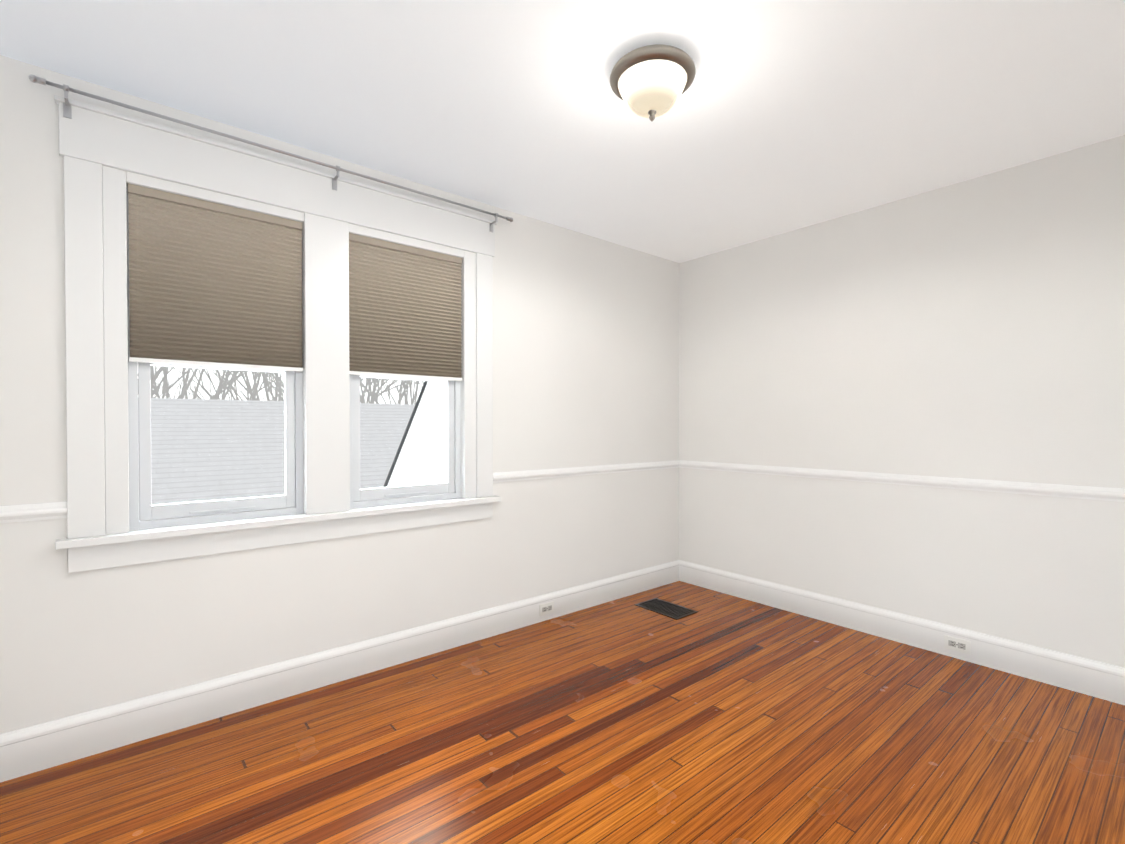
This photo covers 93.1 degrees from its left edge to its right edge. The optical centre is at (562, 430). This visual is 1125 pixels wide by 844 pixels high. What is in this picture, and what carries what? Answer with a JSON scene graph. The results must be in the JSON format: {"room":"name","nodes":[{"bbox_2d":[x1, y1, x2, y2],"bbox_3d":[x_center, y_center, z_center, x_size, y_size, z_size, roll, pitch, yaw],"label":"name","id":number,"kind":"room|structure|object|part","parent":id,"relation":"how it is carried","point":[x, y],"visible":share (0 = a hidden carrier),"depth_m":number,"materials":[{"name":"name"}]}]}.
{"room":"empty bedroom","nodes":[
{"label":"empty bedroom","id":0,"kind":"room"},
{"bbox_2d":[0,55,679,733],"bbox_3d":[-0.643,-0.052,3.041,4.300,2.500,0.200,-1,1,-40],"label":"wall","id":1,"kind":"structure","parent":0,"point":[586,349],"depth_m":2.56,"materials":[{"name":"paint"}]},
{"bbox_2d":[0,501,66,522],"bbox_3d":[-1.924,0.291,1.834,0.322,0.060,0.027,-1,1,-40],"label":"trim","id":2,"kind":"structure","parent":1,"relation":"attached to","point":[31,512],"depth_m":1.88,"materials":[{"name":"white wood"}]},
{"bbox_2d":[54,95,500,572],"bbox_3d":[-1.166,-0.342,2.583,1.870,1.712,0.292,-1,1,-40],"label":"window","id":3,"kind":"structure","parent":1,"relation":"in","point":[109,156],"depth_m":2.32,"materials":[{"name":"white wood"}]},
{"bbox_3d":[-1.481,-0.282,2.314,0.631,1.345,0.086,-1,1,-40],"label":"window sash","id":4,"kind":"part","parent":3,"relation":"part of","materials":[{"name":"white wood"}]},
{"bbox_2d":[128,184,302,371],"bbox_3d":[-1.443,-0.611,2.264,0.623,0.684,0.026,-1,1,-40],"label":"window blind","id":5,"kind":"object","parent":3,"relation":"attached to","point":[211,284],"visible":0.96,"depth_m":2.23,"materials":[{"name":"fabric"}]},
{"bbox_2d":[28,74,512,231],"bbox_3d":[-1.068,-1.178,2.471,1.994,0.094,0.064,-1,1,-40],"label":"curtain rod","id":6,"kind":"object","parent":3,"relation":"attached to","point":[67,109],"visible":1,"depth_m":2.18,"materials":[{"name":"silver metal"}]},
{"bbox_3d":[-0.845,-0.288,2.841,0.627,1.345,0.086,-1,1,-40],"label":"window sash","id":7,"kind":"part","parent":3,"relation":"part of","materials":[{"name":"white wood"}]},
{"bbox_2d":[349,233,461,380],"bbox_3d":[-0.807,-0.617,2.791,0.619,0.684,0.026,-1,1,-40],"label":"window blind","id":8,"kind":"object","parent":3,"relation":"attached to","point":[405,314],"visible":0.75,"depth_m":2.77,"materials":[{"name":"fabric"}]},
{"bbox_2d":[0,560,679,781],"bbox_3d":[-0.572,1.119,2.967,3.900,0.160,0.024,-1,1,-40],"label":"baseboard","id":9,"kind":"structure","parent":1,"relation":"attached to","point":[37,747],"depth_m":2.37,"materials":[{"name":"white wood"}]},
{"bbox_2d":[539,601,553,615],"bbox_3d":[-0.098,1.121,3.346,0.114,0.070,0.008,-1,1,-40],"label":"outlet","id":10,"kind":"object","parent":9,"relation":"attached to","point":[546,608],"visible":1,"depth_m":3.34,"materials":[{"name":"white plastic"}]},
{"bbox_2d":[493,460,679,482],"bbox_3d":[0.250,0.271,3.637,1.708,0.060,0.027,-1,1,-40],"label":"trim","id":11,"kind":"structure","parent":1,"relation":"attached to","point":[508,476],"depth_m":3.52,"materials":[{"name":"white wood"}]},
{"bbox_2d":[0,581,1124,843],"bbox_3d":[0.378,1.271,1.824,4.300,0.120,3.400,-1,1,-40],"label":"floor","id":12,"kind":"structure","parent":0,"point":[722,719],"depth_m":1.99,"materials":[{"name":"brown wood"}]},
{"bbox_2d":[634,598,697,619],"bbox_3d":[0.690,1.190,3.562,0.220,0.004,0.360,-1,1,-40],"label":"floor vent","id":13,"kind":"object","parent":12,"relation":"in","point":[668,609],"visible":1,"depth_m":3.55,"materials":[{"name":"black metal"}]},
{"bbox_2d":[0,0,1124,262],"bbox_3d":[0.378,-1.349,1.795,4.300,0.120,3.400,-1,1,-40],"label":"ceiling","id":14,"kind":"structure","parent":0,"point":[780,116],"depth_m":2.02,"materials":[{"name":"paint"}]},
{"bbox_2d":[610,44,695,120],"bbox_3d":[0.318,-1.192,1.890,0.300,0.195,0.300,-1,1,-40],"label":"ceiling light","id":15,"kind":"object","parent":14,"relation":"attached to","point":[651,82],"visible":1,"depth_m":1.81,"materials":[{"name":"white glass"}]},
{"bbox_2d":[679,135,1124,667],"bbox_3d":[1.956,-0.053,3.118,0.200,2.500,3.000,-1,1,-40],"label":"wall","id":16,"kind":"structure","parent":0,"point":[973,328],"depth_m":2.89,"materials":[{"name":"paint"}]},
{"bbox_2d":[680,460,1124,501],"bbox_3d":[1.859,0.278,3.060,0.027,0.060,2.970,-1,1,-40],"label":"trim","id":17,"kind":"structure","parent":16,"relation":"attached to","point":[1029,488],"depth_m":2.88,"materials":[{"name":"white wood"}]},
{"bbox_2d":[680,560,1124,704],"bbox_3d":[1.870,1.118,3.059,0.024,0.160,2.940,-1,1,-40],"label":"baseboard","id":18,"kind":"structure","parent":16,"relation":"attached to","point":[1097,679],"depth_m":2.90,"materials":[{"name":"white wood"}]},
{"bbox_2d":[944,635,970,654],"bbox_3d":[2.072,1.127,2.798,0.008,0.070,0.114,-1,1,-40],"label":"outlet","id":19,"kind":"object","parent":18,"relation":"attached to","point":[957,644],"visible":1,"depth_m":2.79,"materials":[{"name":"white plastic"}]},
{"label":"outside","id":20,"kind":"structure","parent":0,"visible":0},
{"bbox_2d":[153,366,422,403],"bbox_3d":[-13.550,-8.023,23.301,90.000,42.000,0.001,-1,1,-40],"label":"sky","id":21,"kind":"structure","parent":20,"point":[262,392],"depth_m":22.91,"materials":[{"name":"white"}]},
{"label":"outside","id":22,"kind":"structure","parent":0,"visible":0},
{"bbox_2d":[138,398,414,504],"bbox_3d":[-2.990,0.752,9.093,28.000,2.560,3.900,-1,1,-40],"label":"roof slope","id":23,"kind":"structure","parent":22,"point":[371,455],"depth_m":8.32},
{"bbox_2d":[150,366,423,403],"bbox_3d":[-7.629,1.946,15.391,21.114,15.452,7.109,-1,1,-40],"label":"trees","id":24,"kind":"object","parent":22,"point":[248,389],"depth_m":15.06,"materials":[{"name":"grey plant"}]},
{"bbox_2d":[383,381,445,486],"bbox_3d":[1.631,-0.628,9.974,11.740,6.517,0.020,-1,1,-40],"label":"gable","id":25,"kind":"object","parent":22,"point":[432,463],"depth_m":7.12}
]}

